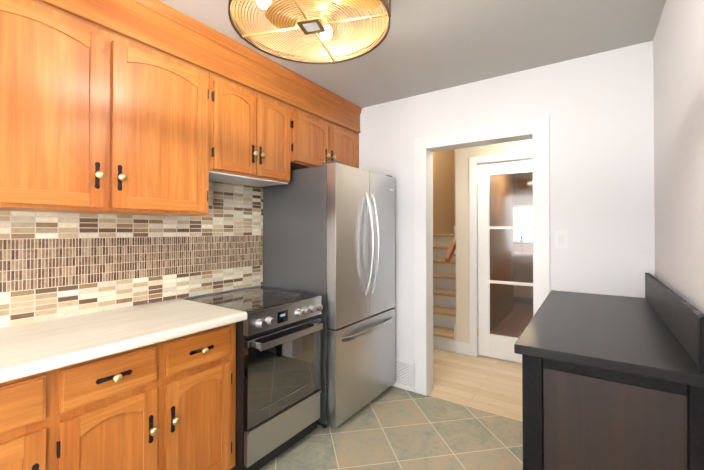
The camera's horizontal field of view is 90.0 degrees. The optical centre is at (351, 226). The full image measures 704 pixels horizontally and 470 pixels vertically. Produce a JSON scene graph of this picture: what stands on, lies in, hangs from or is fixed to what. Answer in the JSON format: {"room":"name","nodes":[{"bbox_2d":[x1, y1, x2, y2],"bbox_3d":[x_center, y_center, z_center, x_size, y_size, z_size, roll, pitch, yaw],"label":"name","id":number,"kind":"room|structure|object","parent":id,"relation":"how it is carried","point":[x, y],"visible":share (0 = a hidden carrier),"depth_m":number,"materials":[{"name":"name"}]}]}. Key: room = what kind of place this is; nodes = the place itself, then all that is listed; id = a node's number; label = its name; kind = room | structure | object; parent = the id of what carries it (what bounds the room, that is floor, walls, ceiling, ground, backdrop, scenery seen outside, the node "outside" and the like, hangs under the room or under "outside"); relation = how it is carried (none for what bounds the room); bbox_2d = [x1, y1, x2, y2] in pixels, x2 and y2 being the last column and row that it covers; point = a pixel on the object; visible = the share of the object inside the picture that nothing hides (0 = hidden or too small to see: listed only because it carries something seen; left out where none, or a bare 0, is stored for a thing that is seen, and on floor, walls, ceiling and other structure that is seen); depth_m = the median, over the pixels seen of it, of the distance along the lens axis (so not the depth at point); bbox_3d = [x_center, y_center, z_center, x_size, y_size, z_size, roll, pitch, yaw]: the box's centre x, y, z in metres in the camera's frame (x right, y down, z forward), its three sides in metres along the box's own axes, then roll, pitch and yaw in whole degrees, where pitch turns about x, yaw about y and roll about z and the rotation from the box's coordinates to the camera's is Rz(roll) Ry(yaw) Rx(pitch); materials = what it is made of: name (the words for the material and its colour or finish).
{"room":"kitchen","nodes":[
{"label":"kitchen","id":0,"kind":"room"},
{"bbox_2d":[259,386,522,469],"bbox_3d":[-0.535,1.385,0.789,2.630,0.100,4.660,0,-1,34],"label":"floor","id":1,"kind":"structure","parent":0,"point":[393,428],"depth_m":2.22,"materials":[{"name":"grey tile"}]},
{"bbox_2d":[0,362,87,469],"bbox_3d":[-1.383,0.904,1.157,0.556,0.868,0.632,0,-1,34],"label":"base cabinet","id":2,"kind":"object","parent":1,"relation":"on","point":[44,419],"depth_m":1.20,"materials":[{"name":"brown wood"}]},
{"bbox_2d":[88,338,183,469],"bbox_3d":[-1.144,0.908,1.507,0.556,0.868,0.516,0,-1,34],"label":"base cabinet","id":3,"kind":"object","parent":1,"relation":"on","point":[150,386],"depth_m":1.43,"materials":[{"name":"brown wood"}]},
{"bbox_2d":[0,298,246,385],"bbox_3d":[-1.391,0.447,1.087,0.630,0.042,2.130,0,-1,34],"label":"countertop","id":4,"kind":"structure","parent":3,"relation":"on","point":[29,350],"depth_m":1.43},
{"bbox_2d":[184,326,235,469],"bbox_3d":[-0.951,0.910,1.790,0.556,0.868,0.465,0,-1,34],"label":"base cabinet","id":5,"kind":"object","parent":1,"relation":"on","point":[210,356],"depth_m":1.70,"materials":[{"name":"brown wood"}]},
{"bbox_2d":[182,285,322,469],"bbox_3d":[-0.595,0.891,2.193,0.654,0.915,0.590,0,-1,34],"label":"stove","id":6,"kind":"object","parent":1,"relation":"on","point":[278,355],"visible":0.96,"depth_m":1.99,"materials":[{"name":"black metal"}]},
{"bbox_2d":[263,161,395,427],"bbox_3d":[-0.128,0.463,2.787,0.760,1.783,0.832,0,-1,34],"label":"fridge","id":7,"kind":"object","parent":1,"relation":"on","point":[329,232],"visible":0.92,"depth_m":2.47,"materials":[{"name":"grey metal"}]},
{"bbox_2d":[514,273,703,469],"bbox_3d":[1.155,0.798,1.631,0.515,1.090,1.339,0,-1,34],"label":"sideboard","id":8,"kind":"object","parent":1,"relation":"on","point":[611,382],"visible":1,"depth_m":1.15,"materials":[{"name":"black wood"}]},
{"bbox_2d":[159,0,665,107],"bbox_3d":[-0.501,-1.155,0.864,2.630,0.100,4.780,0,-1,34],"label":"ceiling","id":9,"kind":"structure","parent":0,"point":[425,46],"depth_m":2.06,"materials":[{"name":"grey paint"}]},
{"bbox_2d":[31,0,361,134],"bbox_3d":[-1.338,-0.979,1.433,0.364,0.238,4.538,0,-1,34],"label":"soffit beam","id":10,"kind":"structure","parent":9,"relation":"attached to","point":[158,26],"depth_m":1.93,"materials":[{"name":"brown wood"}]},
{"bbox_2d":[228,0,390,63],"bbox_3d":[-0.143,-0.903,1.247,0.556,0.394,0.556,0,-1,34],"label":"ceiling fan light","id":11,"kind":"object","parent":9,"relation":"hanging from","point":[360,28],"visible":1,"depth_m":1.36,"materials":[{"name":"brown"}]},
{"bbox_2d":[428,302,532,421],"bbox_3d":[2.499,1.422,4.603,3.500,0.100,5.060,0,-1,34],"label":"floor","id":12,"kind":"structure","parent":0,"point":[488,384],"depth_m":3.15,"materials":[{"name":"brown wood"}]},
{"bbox_2d":[433,234,455,351],"bbox_3d":[1.477,0.747,5.115,0.843,1.260,2.578,0,-1,34],"label":"stair","id":13,"kind":"structure","parent":12,"relation":"on","point":[444,297],"depth_m":4.46,"materials":[{"name":"white wood"}]},
{"bbox_2d":[513,235,532,303],"bbox_3d":[3.439,0.770,6.501,2.680,1.240,0.615,0,-1,34],"label":"cabinet","id":14,"kind":"object","parent":12,"relation":"on","point":[520,290],"depth_m":6.41,"materials":[{"name":"wood"}]},
{"bbox_2d":[433,139,532,342],"bbox_3d":[1.972,-0.531,4.267,2.870,3.800,3.640,0,-1,34],"label":"wall","id":15,"kind":"structure","parent":0,"point":[450,189],"depth_m":3.81,"materials":[{"name":"beige paint"}]},
{"bbox_2d":[445,233,455,262],"bbox_3d":[1.544,-0.272,4.524,0.086,1.333,1.819,0,-1,34],"label":"stair handrail","id":16,"kind":"object","parent":15,"relation":"attached to","point":[450,252],"visible":0.25,"depth_m":3.87,"materials":[{"name":"brown wood"}]},
{"bbox_2d":[453,150,532,356],"bbox_3d":[2.227,0.322,4.615,2.650,2.100,2.564,0,-1,34],"label":"door frame","id":17,"kind":"structure","parent":15,"relation":"attached to","point":[466,348],"depth_m":3.71,"materials":[{"name":"white wood"}]},
{"bbox_2d":[477,159,532,362],"bbox_3d":[1.645,0.344,3.530,0.753,2.010,0.044,0,-1,34],"label":"door","id":18,"kind":"structure","parent":15,"relation":"attached to","point":[496,346],"depth_m":3.66,"materials":[{"name":"white"}]},
{"bbox_2d":[490,174,513,331],"bbox_3d":[2.007,0.155,4.900,0.006,2.440,2.555,0,-1,34],"label":"wall","id":19,"kind":"structure","parent":0,"point":[494,218],"depth_m":5.16,"materials":[{"name":"brown paint"}]},
{"bbox_2d":[359,41,654,377],"bbox_3d":[0.813,0.134,2.776,2.390,2.440,0.120,0,-1,34],"label":"wall","id":20,"kind":"structure","parent":0,"point":[597,109],"depth_m":2.28,"materials":[{"name":"white paint"}]},
{"bbox_2d":[391,378,414,391],"bbox_3d":[0.154,1.300,3.134,0.885,0.115,0.012,0,-1,34],"label":"baseboard","id":21,"kind":"structure","parent":20,"relation":"attached to","point":[405,388],"depth_m":2.90,"materials":[{"name":"white wood"}]},
{"bbox_2d":[392,358,413,390],"bbox_3d":[0.377,1.226,2.970,0.318,0.230,0.008,0,-1,34],"label":"air vent","id":22,"kind":"object","parent":20,"relation":"in","point":[404,373],"visible":0.65,"depth_m":2.93,"materials":[{"name":"white metal"}]},
{"bbox_2d":[415,117,549,395],"bbox_3d":[0.957,0.311,2.675,0.970,2.085,0.152,0,-1,34],"label":"door frame","id":23,"kind":"structure","parent":20,"relation":"attached to","point":[536,131],"depth_m":2.78,"materials":[{"name":"white wood"}]},
{"bbox_2d":[555,230,567,248],"bbox_3d":[1.376,0.085,2.313,0.073,0.120,0.010,0,-1,34],"label":"switch plate","id":24,"kind":"object","parent":20,"relation":"attached to","point":[561,239],"visible":1,"depth_m":2.31,"materials":[{"name":"white plastic"}]},
{"bbox_2d":[514,173,532,243],"bbox_3d":[3.851,0.172,6.694,3.390,2.440,0.100,0,-1,34],"label":"wall","id":25,"kind":"structure","parent":0,"point":[520,179],"depth_m":6.96,"materials":[{"name":"white paint"}]},
{"bbox_2d":[513,205,532,242],"bbox_3d":[3.373,-0.055,6.946,0.420,0.740,0.024,0,-1,34],"label":"room window","id":26,"kind":"structure","parent":25,"relation":"in","point":[522,219],"depth_m":6.93,"materials":[{"name":"white"}]},
{"bbox_2d":[653,0,703,313],"bbox_3d":[0.535,0.108,0.144,0.120,2.440,4.780,0,-1,34],"label":"wall","id":27,"kind":"structure","parent":0,"point":[678,62],"depth_m":1.45,"materials":[{"name":"white paint"}]},
{"bbox_3d":[-1.538,0.122,1.559,0.120,2.440,4.780,0,-1,34],"label":"wall","id":28,"kind":"structure","parent":0,"visible":0},
{"bbox_2d":[0,0,215,215],"bbox_3d":[-1.216,-0.462,1.609,0.342,0.790,1.047,0,-1,34],"label":"upper cabinet","id":29,"kind":"object","parent":28,"relation":"attached to","point":[94,120],"depth_m":1.50,"materials":[{"name":"brown wood"}]},
{"bbox_2d":[0,181,262,327],"bbox_3d":[-1.470,0.052,1.544,0.008,0.860,2.790,0,-1,34],"label":"tile backsplash","id":30,"kind":"structure","parent":28,"relation":"attached to","point":[54,265],"depth_m":1.89,"materials":[{"name":"tile"}]},
{"bbox_2d":[216,77,295,186],"bbox_3d":[-0.741,-0.581,2.305,0.342,0.540,0.631,0,-1,34],"label":"upper cabinet","id":31,"kind":"object","parent":28,"relation":"attached to","point":[256,133],"depth_m":2.20,"materials":[{"name":"brown wood"}]},
{"bbox_2d":[296,109,358,169],"bbox_3d":[-0.312,-0.649,2.935,0.342,0.390,0.889,0,-1,34],"label":"upper cabinet","id":32,"kind":"object","parent":28,"relation":"attached to","point":[318,141],"depth_m":2.75,"materials":[{"name":"brown wood"}]}
]}

